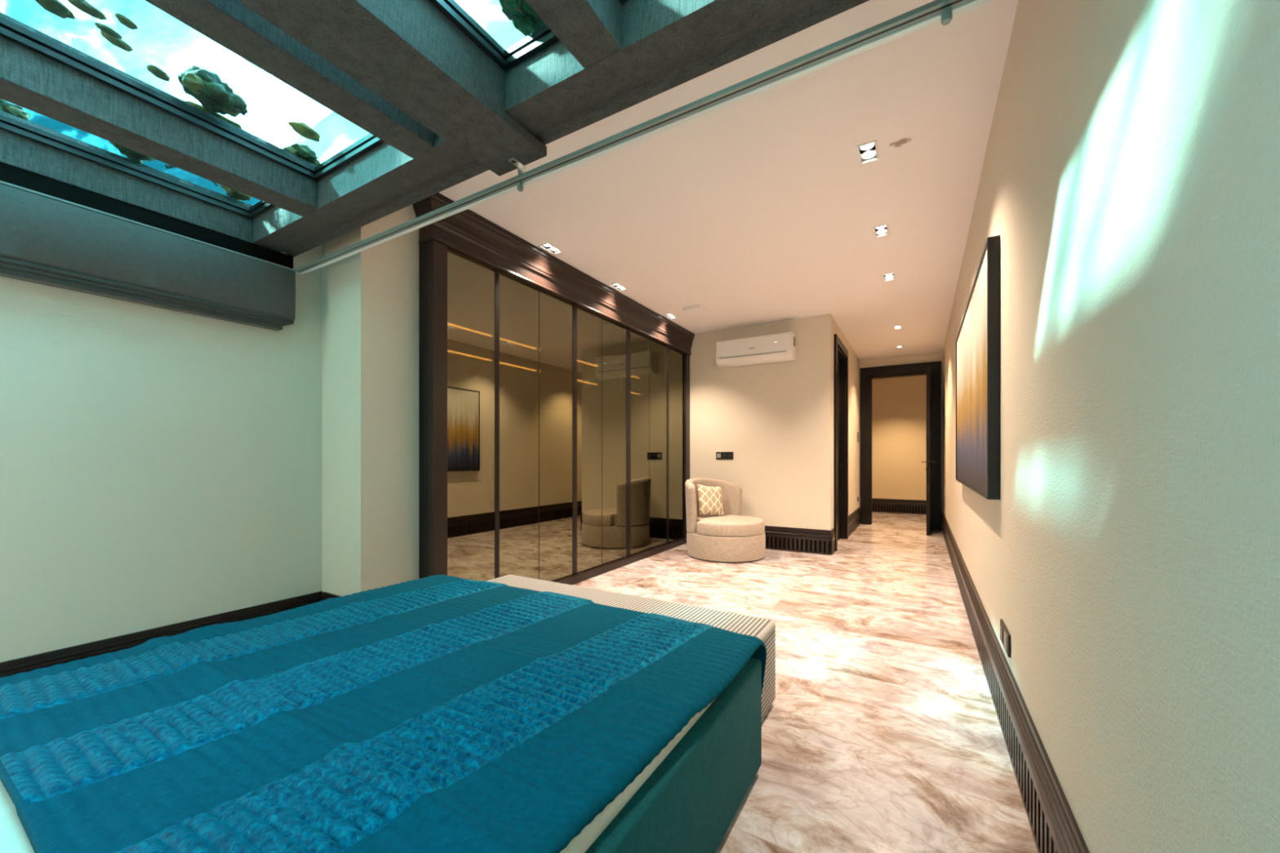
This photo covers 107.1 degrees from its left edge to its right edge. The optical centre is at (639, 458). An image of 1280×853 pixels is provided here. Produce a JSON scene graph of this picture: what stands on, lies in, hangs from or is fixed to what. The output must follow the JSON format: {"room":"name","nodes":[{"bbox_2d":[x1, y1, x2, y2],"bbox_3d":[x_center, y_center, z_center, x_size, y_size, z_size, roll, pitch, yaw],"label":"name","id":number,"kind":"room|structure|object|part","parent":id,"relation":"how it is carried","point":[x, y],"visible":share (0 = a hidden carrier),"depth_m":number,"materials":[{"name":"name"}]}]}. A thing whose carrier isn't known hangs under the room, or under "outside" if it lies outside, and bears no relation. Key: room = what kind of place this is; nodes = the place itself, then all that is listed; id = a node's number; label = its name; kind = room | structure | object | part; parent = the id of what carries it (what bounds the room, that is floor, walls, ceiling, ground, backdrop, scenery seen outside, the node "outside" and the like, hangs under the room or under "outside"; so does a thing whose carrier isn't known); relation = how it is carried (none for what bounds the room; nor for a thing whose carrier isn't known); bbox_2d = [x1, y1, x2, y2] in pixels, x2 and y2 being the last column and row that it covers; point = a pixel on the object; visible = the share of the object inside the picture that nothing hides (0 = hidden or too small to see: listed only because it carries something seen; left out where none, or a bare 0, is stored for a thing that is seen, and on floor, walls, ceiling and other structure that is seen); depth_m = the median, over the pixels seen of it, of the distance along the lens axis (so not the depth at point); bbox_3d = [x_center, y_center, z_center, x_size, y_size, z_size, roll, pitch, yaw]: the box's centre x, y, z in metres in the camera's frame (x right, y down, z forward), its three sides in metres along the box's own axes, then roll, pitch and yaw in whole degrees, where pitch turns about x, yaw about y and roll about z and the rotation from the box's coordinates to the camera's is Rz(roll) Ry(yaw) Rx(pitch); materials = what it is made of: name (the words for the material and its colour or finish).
{"room":"bedroom","nodes":[
{"label":"bedroom","id":0,"kind":"room"},
{"bbox_2d":[8,102,120,155],"bbox_3d":[-1.878,-2.100,0.950,6.700,1.400,4.820,0,0,31],"label":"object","id":1,"kind":"object","parent":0,"point":[92,140],"depth_m":3.52,"materials":[{"name":"teal tile"}]},
{"bbox_2d":[0,0,491,205],"bbox_3d":[-1.870,-2.040,0.963,6.396,0.032,4.546,0,0,31],"label":"sky","id":2,"kind":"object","parent":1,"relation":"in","point":[160,38],"visible":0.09,"depth_m":2.40,"materials":[{"name":"white"}]},
{"bbox_2d":[0,147,321,662],"bbox_3d":[-1.796,-0.392,3.894,0.120,3.183,7.869,0,0,31],"label":"wall","id":3,"kind":"structure","parent":0,"point":[159,467],"depth_m":2.47,"materials":[{"name":"white paint"}]},
{"bbox_2d":[0,110,293,268],"bbox_3d":[-2.980,-1.343,1.749,0.027,0.345,2.969,0,0,31],"label":"ceiling beam","id":4,"kind":"structure","parent":3,"relation":"attached to","point":[24,162],"depth_m":2.37,"materials":[{"name":"black wood"}]},
{"bbox_3d":[-2.983,-1.230,1.751,0.021,0.120,2.969,0,0,31],"label":"moulding","id":5,"kind":"part","parent":4,"relation":"part of","materials":[{"name":"black wood"}]},
{"bbox_2d":[0,180,297,331],"bbox_3d":[-2.939,-0.987,1.727,0.103,0.389,2.935,0,0,31],"label":"ceiling beam","id":6,"kind":"structure","parent":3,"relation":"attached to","point":[47,240],"depth_m":2.35,"materials":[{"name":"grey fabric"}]},
{"bbox_2d":[0,591,322,677],"bbox_3d":[-2.935,1.048,1.825,0.028,0.305,3.147,0,0,31],"label":"baseboard","id":7,"kind":"structure","parent":3,"relation":"attached to","point":[27,664],"depth_m":2.43,"materials":[{"name":"black wood"}]},
{"bbox_2d":[320,591,341,600],"bbox_3d":[-1.925,1.048,3.040,0.468,0.305,0.028,0,0,31],"label":"baseboard","id":8,"kind":"structure","parent":3,"relation":"attached to","point":[326,595],"depth_m":3.13,"materials":[{"name":"black wood"}]},
{"bbox_2d":[252,0,869,257],"bbox_3d":[-0.653,-1.403,1.976,3.800,0.225,0.226,0,0,31],"label":"ceiling beam","id":9,"kind":"structure","parent":3,"relation":"attached to","point":[665,45],"depth_m":1.68,"materials":[{"name":"grey wood"}]},
{"bbox_2d":[321,204,418,596],"bbox_3d":[-1.841,-0.296,3.238,0.470,2.992,0.398,0,0,31],"label":"wall pier","id":10,"kind":"object","parent":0,"point":[370,297],"visible":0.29,"depth_m":3.08,"materials":[{"name":"beige paint"}]},
{"bbox_2d":[286,0,527,163],"bbox_3d":[-0.606,-1.750,2.055,3.800,0.467,0.039,0,0,31],"label":"sky","id":11,"kind":"structure","parent":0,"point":[336,133],"depth_m":2.63,"materials":[{"name":"white"}]},
{"bbox_2d":[281,0,1018,359],"bbox_3d":[2.532,-1.893,6.235,5.200,0.200,10.430,0,0,31],"label":"ceiling","id":12,"kind":"structure","parent":0,"point":[762,207],"depth_m":3.15,"materials":[{"name":"paint"}]},
{"bbox_2d":[537,242,564,254],"bbox_3d":[-0.760,-1.853,4.042,0.110,0.129,0.202,0,0,31],"label":"ceiling spotlight","id":13,"kind":"object","parent":12,"relation":"attached to","point":[547,246],"visible":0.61,"depth_m":4.05,"materials":[{"name":"white plastic"}]},
{"bbox_2d":[608,282,627,291],"bbox_3d":[-0.225,-1.853,4.946,0.110,0.129,0.202,0,0,31],"label":"ceiling spotlight","id":14,"kind":"object","parent":12,"relation":"attached to","point":[616,286],"visible":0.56,"depth_m":4.96,"materials":[{"name":"white plastic"}]},
{"bbox_2d":[662,313,677,319],"bbox_3d":[0.382,-1.853,5.970,0.110,0.129,0.202,0,0,31],"label":"ceiling spotlight","id":15,"kind":"object","parent":12,"relation":"attached to","point":[668,315],"visible":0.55,"depth_m":5.98,"materials":[{"name":"white plastic"}]},
{"bbox_2d":[682,305,707,315],"bbox_3d":[0.663,-1.777,5.680,0.230,0.032,0.230,0,0,31],"label":"ceiling hatch","id":16,"kind":"object","parent":12,"relation":"attached to","point":[698,309],"visible":1,"depth_m":5.64,"materials":[{"name":"paint"}]},
{"bbox_2d":[855,140,879,165],"bbox_3d":[1.339,-1.853,2.775,0.110,0.129,0.202,0,0,31],"label":"ceiling spotlight","id":17,"kind":"object","parent":12,"relation":"attached to","point":[868,150],"visible":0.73,"depth_m":2.78,"materials":[{"name":"white plastic"}]},
{"bbox_3d":[1.315,-1.821,2.736,0.070,0.024,0.070,0,0,31],"label":"bulb","id":18,"kind":"part","parent":17,"relation":"part of","materials":[{"name":"white glass"}]},
{"bbox_3d":[1.362,-1.821,2.815,0.070,0.024,0.070,0,0,31],"label":"bulb","id":19,"kind":"part","parent":17,"relation":"part of","materials":[{"name":"white glass"}]},
{"bbox_2d":[872,223,889,238],"bbox_3d":[1.905,-1.853,3.730,0.110,0.129,0.202,0,0,31],"label":"ceiling spotlight","id":20,"kind":"object","parent":12,"relation":"attached to","point":[882,228],"visible":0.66,"depth_m":3.73,"materials":[{"name":"white plastic"}]},
{"bbox_2d":[882,272,895,281],"bbox_3d":[2.465,-1.853,4.676,0.110,0.129,0.202,0,0,31],"label":"ceiling spotlight","id":21,"kind":"object","parent":12,"relation":"attached to","point":[892,274],"visible":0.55,"depth_m":4.68,"materials":[{"name":"white plastic"}]},
{"bbox_2d":[893,324,902,329],"bbox_3d":[3.526,-1.853,6.466,0.110,0.129,0.202,0,0,31],"label":"ceiling spotlight","id":22,"kind":"object","parent":12,"relation":"attached to","point":[898,326],"visible":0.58,"depth_m":6.48,"materials":[{"name":"white plastic"}]},
{"bbox_2d":[689,314,831,530],"bbox_3d":[1.312,-0.296,6.556,2.514,2.992,0.120,0,0,31],"label":"wall","id":23,"kind":"structure","parent":0,"point":[775,419],"depth_m":6.24,"materials":[{"name":"beige paint"}]},
{"bbox_2d":[715,452,733,459],"bbox_3d":[1.174,-0.032,6.560,0.238,0.091,0.013,0,0,31],"label":"wall socket","id":24,"kind":"object","parent":23,"relation":"attached to","point":[719,455],"visible":1,"depth_m":6.55,"materials":[{"name":"black plastic"}]},
{"bbox_2d":[715,331,795,368],"bbox_3d":[1.514,-1.420,6.238,1.014,0.330,0.220,0,0,31],"label":"air conditioner","id":25,"kind":"object","parent":23,"relation":"attached to","point":[780,347],"visible":1,"depth_m":6.14,"materials":[{"name":"white plastic"}]},
{"bbox_3d":[1.460,-1.470,6.151,0.986,0.200,0.015,0,0,31],"label":"panel","id":26,"kind":"part","parent":25,"relation":"part of","materials":[{"name":"white plastic"}]},
{"bbox_2d":[764,525,832,555],"bbox_3d":[1.566,1.048,6.319,1.892,0.305,0.028,0,0,31],"label":"baseboard","id":27,"kind":"structure","parent":23,"relation":"attached to","point":[816,541],"depth_m":6.04,"materials":[{"name":"black wood"}]},
{"bbox_2d":[572,511,1038,852],"bbox_3d":[1.758,1.260,4.927,5.200,0.120,13.470,0,0,31],"label":"floor","id":28,"kind":"structure","parent":0,"point":[882,732],"depth_m":2.31,"materials":[{"name":"stone"}]},
{"bbox_2d":[413,192,694,585],"bbox_3d":[-0.593,-0.294,5.138,0.678,2.988,4.258,0,0,31],"label":"wardrobe","id":29,"kind":"object","parent":28,"relation":"on","point":[554,403],"visible":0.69,"depth_m":4.13,"materials":[{"name":"brown wood"}]},
{"bbox_3d":[-1.272,-0.174,3.542,0.020,2.620,0.461,0,0,31],"label":"door","id":30,"kind":"part","parent":29,"relation":"part of","materials":[{"name":"brown mirror"}]},
{"bbox_3d":[-1.016,-0.174,3.975,0.020,2.620,0.458,0,0,31],"label":"door","id":31,"kind":"part","parent":29,"relation":"part of","materials":[{"name":"brown mirror"}]},
{"bbox_3d":[-0.391,-1.640,5.018,0.208,0.296,4.257,0,0,31],"label":"cornice","id":32,"kind":"part","parent":29,"relation":"part of","materials":[{"name":"black wood"}]},
{"bbox_3d":[-0.778,-0.174,4.375,0.020,2.620,0.464,0,0,31],"label":"door","id":33,"kind":"part","parent":29,"relation":"part of","materials":[{"name":"brown mirror"}]},
{"bbox_3d":[-0.519,-0.174,4.813,0.020,2.620,0.422,0,0,31],"label":"door","id":34,"kind":"part","parent":29,"relation":"part of","materials":[{"name":"brown metal"}]},
{"bbox_3d":[-0.287,-0.174,5.205,0.020,2.620,0.478,0,0,31],"label":"door","id":35,"kind":"part","parent":29,"relation":"part of","materials":[{"name":"brown mirror"}]},
{"bbox_3d":[-0.005,-0.174,5.680,0.020,2.620,0.448,0,0,31],"label":"door","id":36,"kind":"part","parent":29,"relation":"part of","materials":[{"name":"brown mirror"}]},
{"bbox_3d":[0.229,-0.174,6.075,0.020,2.620,0.460,0,0,31],"label":"door","id":37,"kind":"part","parent":29,"relation":"part of","materials":[{"name":"brown mirror"}]},
{"bbox_3d":[0.498,-0.174,6.528,0.020,2.620,0.474,0,0,31],"label":"door","id":38,"kind":"part","parent":29,"relation":"part of","materials":[{"name":"brown metal"}]},
{"bbox_2d":[487,574,775,719],"bbox_3d":[-0.227,0.994,2.579,1.820,0.412,0.463,0,0,31],"label":"bench","id":39,"kind":"object","parent":28,"relation":"on","point":[764,629],"visible":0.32,"depth_m":2.41,"materials":[{"name":"grey fabric"}]},
{"bbox_2d":[584,657,761,852],"bbox_3d":[-0.913,0.985,1.324,1.880,0.430,2.247,0,0,31],"label":"bed","id":40,"kind":"object","parent":28,"relation":"on","point":[688,804],"visible":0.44,"depth_m":1.32,"materials":[{"name":"teal fabric"}]},
{"bbox_2d":[0,698,715,852],"bbox_3d":[-0.913,0.732,1.328,1.825,0.074,2.195,0,0,31],"label":"mattress","id":41,"kind":"object","parent":40,"relation":"on","point":[14,838],"visible":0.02,"depth_m":0.93,"materials":[{"name":"white fabric"}]},
{"bbox_2d":[0,574,766,852],"bbox_3d":[-0.757,0.777,1.610,1.939,0.274,1.659,0,0,31],"label":"quilt","id":42,"kind":"object","parent":41,"relation":"on","point":[437,713],"visible":1,"depth_m":1.19,"materials":[{"name":"teal fabric"}]},
{"bbox_2d":[684,477,765,562],"bbox_3d":[1.056,0.729,5.872,0.980,0.942,0.980,0,0,31],"label":"armchair","id":43,"kind":"object","parent":28,"relation":"on","point":[731,537],"visible":0.97,"depth_m":5.54,"materials":[{"name":"beige fabric"}]},
{"bbox_2d":[697,484,724,515],"bbox_3d":[0.891,0.535,5.985,0.444,0.429,0.183,0,0,-31],"label":"throw pillow","id":44,"kind":"object","parent":43,"relation":"on","point":[710,500],"visible":1,"depth_m":5.92,"materials":[{"name":"beige fabric"}]},
{"bbox_3d":[0.875,0.576,6.095,0.940,0.637,0.399,0,0,-38],"label":"backrest","id":45,"kind":"part","parent":43,"relation":"part of","materials":[{"name":"beige fabric"}]},
{"bbox_2d":[696,514,764,536],"bbox_3d":[1.103,0.816,5.800,0.836,0.167,0.836,0,0,8],"label":"seat cushion","id":46,"kind":"object","parent":43,"relation":"on","point":[707,525],"depth_m":5.49,"materials":[{"name":"beige fabric"}]},
{"bbox_2d":[831,316,859,538],"bbox_3d":[3.171,-0.296,7.344,0.120,2.992,3.129,0,0,31],"label":"wall","id":47,"kind":"structure","parent":0,"point":[853,361],"depth_m":7.61,"materials":[{"name":"beige paint"}]},
{"bbox_2d":[830,528,835,555],"bbox_3d":[2.425,1.048,5.939,0.028,0.305,0.248,0,0,31],"label":"baseboard","id":48,"kind":"structure","parent":47,"relation":"attached to","point":[833,540],"depth_m":5.90,"materials":[{"name":"black wood"}]},
{"bbox_2d":[834,333,848,551],"bbox_3d":[2.764,-0.200,6.627,0.150,2.800,1.180,0,0,31],"label":"door","id":49,"kind":"structure","parent":47,"relation":"in","point":[841,352],"depth_m":7.01,"materials":[{"name":"brown wood"}]},
{"bbox_2d":[848,506,860,537],"bbox_3d":[3.574,1.048,7.878,0.028,0.305,1.700,0,0,31],"label":"baseboard","id":50,"kind":"structure","parent":47,"relation":"attached to","point":[854,518],"depth_m":7.80,"materials":[{"name":"black wood"}]},
{"bbox_2d":[871,375,926,500],"bbox_3d":[5.590,-0.296,10.415,4.200,2.992,0.120,0,0,31],"label":"wall","id":51,"kind":"structure","parent":0,"point":[899,404],"depth_m":10.30,"materials":[{"name":"paint"}]},
{"bbox_2d":[871,497,926,515],"bbox_3d":[5.475,1.048,10.397,4.000,0.305,0.028,0,0,31],"label":"baseboard","id":52,"kind":"structure","parent":51,"relation":"attached to","point":[880,505],"depth_m":10.29,"materials":[{"name":"black wood"}]},
{"bbox_2d":[859,352,942,514],"bbox_3d":[3.897,-0.296,8.803,2.930,2.992,0.120,0,0,31],"label":"wall","id":53,"kind":"structure","parent":0,"point":[938,357],"depth_m":8.25,"materials":[{"name":"beige paint"}]},
{"bbox_2d":[860,360,941,535],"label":"door","id":54,"kind":"structure","parent":53,"relation":"in","point":[932,370],"depth_m":8.07,"materials":[{"name":"brown wood"}]},
{"bbox_3d":[4.723,-0.650,7.667,0.006,1.200,0.600,0,0,34],"label":"panel","id":55,"kind":"part","parent":54,"relation":"part of","materials":[{"name":"black wood"}]},
{"bbox_3d":[4.723,0.610,7.667,0.006,0.820,0.600,0,0,34],"label":"panel","id":56,"kind":"part","parent":54,"relation":"part of","materials":[{"name":"black wood"}]},
{"bbox_2d":[942,0,1279,852],"bbox_3d":[2.415,-0.392,3.288,0.140,3.183,11.120,0,0,31],"label":"wall","id":57,"kind":"structure","parent":0,"point":[1127,555],"depth_m":0.83,"materials":[{"name":"beige paint"}]},
{"bbox_2d":[955,235,999,499],"bbox_3d":[2.310,-0.435,3.298,0.049,1.270,2.370,0,0,31],"label":"painting","id":58,"kind":"object","parent":57,"relation":"attached to","point":[978,339],"visible":1,"depth_m":2.62,"materials":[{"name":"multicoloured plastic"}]},
{"bbox_2d":[1000,618,1010,657],"bbox_3d":[1.594,0.780,2.053,0.013,0.108,0.275,0,0,31],"label":"wall socket","id":59,"kind":"object","parent":57,"relation":"attached to","point":[1005,637],"visible":1,"depth_m":2.05,"materials":[{"name":"black plastic"}]},
{"bbox_2d":[941,511,1089,852],"bbox_3d":[2.304,1.048,3.267,0.028,0.305,10.970,0,0,31],"label":"baseboard","id":60,"kind":"structure","parent":57,"relation":"attached to","point":[1055,828],"depth_m":1.70,"materials":[{"name":"black wood"}]},
{"bbox_3d":[-2.145,-0.156,-0.542,3.802,2.712,0.120,0,0,31],"label":"wall","id":61,"kind":"structure","parent":0,"visible":0},
{"bbox_2d":[0,12,316,216],"bbox_3d":[-2.440,-1.403,1.303,0.158,0.225,2.752,0,0,31],"label":"ceiling beam","id":62,"kind":"structure","parent":61,"relation":"attached to","point":[30,80],"depth_m":1.91,"materials":[{"name":"grey wood"}]},
{"bbox_2d":[0,114,275,219],"bbox_3d":[-2.766,-1.471,1.496,0.599,0.078,2.752,0,0,31],"label":"window","id":63,"kind":"structure","parent":62,"relation":"attached to","point":[7,124],"depth_m":2.37,"materials":[{"name":"black metal"}]},
{"bbox_2d":[0,98,31,120],"bbox_3d":[-2.837,-1.555,2.098,0.138,0.088,0.165,0,0,43],"label":"rock","id":64,"kind":"object","parent":63,"relation":"on","point":[5,106],"visible":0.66,"depth_m":2.09,"materials":[{"name":"stone"}]},
{"bbox_2d":[109,141,155,163],"bbox_3d":[-2.546,-1.562,2.382,0.146,0.102,0.178,0,0,-7],"label":"rock","id":65,"kind":"object","parent":63,"relation":"on","point":[131,154],"visible":0.41,"depth_m":2.37,"materials":[{"name":"stone"}]},
{"bbox_2d":[164,164,218,186],"bbox_3d":[-2.414,-1.623,2.558,0.137,0.196,0.229,0,0,31],"label":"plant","id":66,"kind":"object","parent":63,"relation":"on","point":[167,166],"visible":0.04,"depth_m":2.50,"materials":[{"name":"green plant"}]},
{"bbox_2d":[219,184,251,200],"bbox_3d":[-2.338,-1.556,2.732,0.152,0.091,0.152,0,0,31],"label":"rock","id":67,"kind":"object","parent":63,"relation":"on","point":[233,193],"visible":0.45,"depth_m":2.73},
{"bbox_2d":[0,16,384,181],"bbox_3d":[-2.027,-1.471,1.058,0.801,0.078,2.752,0,0,31],"label":"window","id":68,"kind":"structure","parent":62,"relation":"attached to","point":[9,30],"depth_m":1.96,"materials":[{"name":"black metal"}]},
{"bbox_2d":[35,0,75,19],"bbox_3d":[-1.982,-1.528,1.590,0.072,0.035,0.112,0,0,6],"label":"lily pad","id":69,"kind":"object","parent":68,"relation":"on","point":[55,7],"visible":1,"depth_m":1.59,"materials":[{"name":"green plant"}]},
{"bbox_2d":[66,0,106,20],"bbox_3d":[-1.877,-1.527,1.598,0.056,0.032,0.103,0,0,31],"label":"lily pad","id":70,"kind":"object","parent":68,"relation":"on","point":[83,6],"visible":1,"depth_m":1.60,"materials":[{"name":"green plant"}]},
{"bbox_2d":[94,22,122,39],"bbox_3d":[-1.889,-1.520,1.680,0.034,0.018,0.068,0,0,31],"label":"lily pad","id":71,"kind":"object","parent":68,"relation":"on","point":[109,31],"visible":1,"depth_m":1.67,"materials":[{"name":"green plant"}]},
{"bbox_2d":[100,30,133,52],"bbox_3d":[-1.914,-1.524,1.728,0.045,0.026,0.087,0,0,21],"label":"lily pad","id":72,"kind":"object","parent":68,"relation":"on","point":[120,43],"visible":0.91,"depth_m":1.72,"materials":[{"name":"green plant"}]},
{"bbox_2d":[115,13,137,30],"bbox_3d":[-1.790,-1.522,1.648,0.042,0.022,0.059,0,0,31],"label":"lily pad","id":73,"kind":"object","parent":68,"relation":"on","point":[124,20],"visible":1,"depth_m":1.64,"materials":[{"name":"green plant"}]},
{"bbox_2d":[146,64,169,81],"bbox_3d":[-1.904,-1.524,1.869,0.060,0.026,0.068,0,0,31],"label":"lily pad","id":74,"kind":"object","parent":68,"relation":"on","point":[157,72],"visible":1,"depth_m":1.86,"materials":[{"name":"green plant"}]},
{"bbox_2d":[182,100,241,128],"bbox_3d":[-1.937,-1.533,2.113,0.110,0.045,0.245,0,0,31],"label":"stone","id":75,"kind":"object","parent":68,"relation":"on","point":[216,114],"visible":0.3,"depth_m":2.11,"materials":[{"name":"stone"}]},
{"bbox_2d":[177,65,248,117],"bbox_3d":[-1.824,-1.570,2.024,0.180,0.119,0.222,0,0,31],"label":"rock","id":76,"kind":"object","parent":68,"relation":"on","point":[215,95],"visible":1,"depth_m":1.98,"materials":[{"name":"green stone"}]},
{"bbox_2d":[285,143,320,165],"bbox_3d":[-1.716,-1.553,2.413,0.114,0.085,0.139,0,0,-5],"label":"rock","id":77,"kind":"object","parent":68,"relation":"on","point":[304,152],"visible":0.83,"depth_m":2.38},
{"bbox_2d":[288,121,320,142],"bbox_3d":[-1.622,-1.584,2.288,0.092,0.037,0.141,0,0,31],"label":"leaf","id":78,"kind":"object","parent":68,"relation":"on","point":[302,129],"visible":1,"depth_m":2.27,"materials":[{"name":"plant"}]},
{"bbox_2d":[144,0,434,158],"bbox_3d":[-1.618,-1.403,0.816,0.149,0.225,2.752,0,0,31],"label":"ceiling beam","id":79,"kind":"structure","parent":61,"relation":"attached to","point":[229,24],"depth_m":1.57,"materials":[{"name":"grey wood"}]},
{"bbox_2d":[236,0,546,176],"bbox_3d":[-1.262,-1.380,0.738,0.278,0.270,2.981,0,0,31],"label":"ceiling beam","id":80,"kind":"structure","parent":61,"relation":"attached to","point":[408,53],"depth_m":1.53,"materials":[{"name":"grey wood"}]},
{"bbox_2d":[428,0,559,71],"bbox_3d":[-1.044,-1.471,0.476,0.363,0.078,2.752,0,0,31],"label":"window","id":81,"kind":"structure","parent":80,"relation":"attached to","point":[544,37],"depth_m":1.64,"materials":[{"name":"black metal"}]},
{"bbox_2d":[498,0,546,35],"bbox_3d":[-0.362,-1.572,1.620,0.228,0.123,0.226,0,0,31],"label":"rock","id":82,"kind":"object","parent":81,"relation":"on","point":[522,16],"visible":0.62,"depth_m":1.63,"materials":[{"name":"green stone"}]},
{"bbox_2d":[293,0,991,275],"bbox_3d":[-0.585,-1.194,2.043,3.748,0.100,0.095,0,0,31],"label":"curtain rod","id":83,"kind":"object","parent":80,"relation":"attached to","point":[942,11],"visible":0.99,"depth_m":1.60,"materials":[{"name":"grey metal"}]},
{"bbox_2d":[524,0,620,67],"bbox_3d":[-0.824,-1.403,0.345,0.148,0.225,2.752,0,0,31],"label":"ceiling beam","id":84,"kind":"structure","parent":61,"relation":"attached to","point":[589,29],"depth_m":1.42,"materials":[{"name":"grey wood"}]},
{"bbox_3d":[-0.011,-1.403,-0.137,0.540,0.225,2.752,0,0,31],"label":"ceiling beam","id":85,"kind":"structure","parent":0,"visible":0},
{"bbox_2d":[618,0,628,4],"bbox_3d":[-0.502,-1.471,0.154,0.600,0.078,2.752,0,0,31],"label":"window","id":86,"kind":"structure","parent":85,"relation":"attached to","point":[621,2],"depth_m":1.48,"materials":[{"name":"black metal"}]}
]}

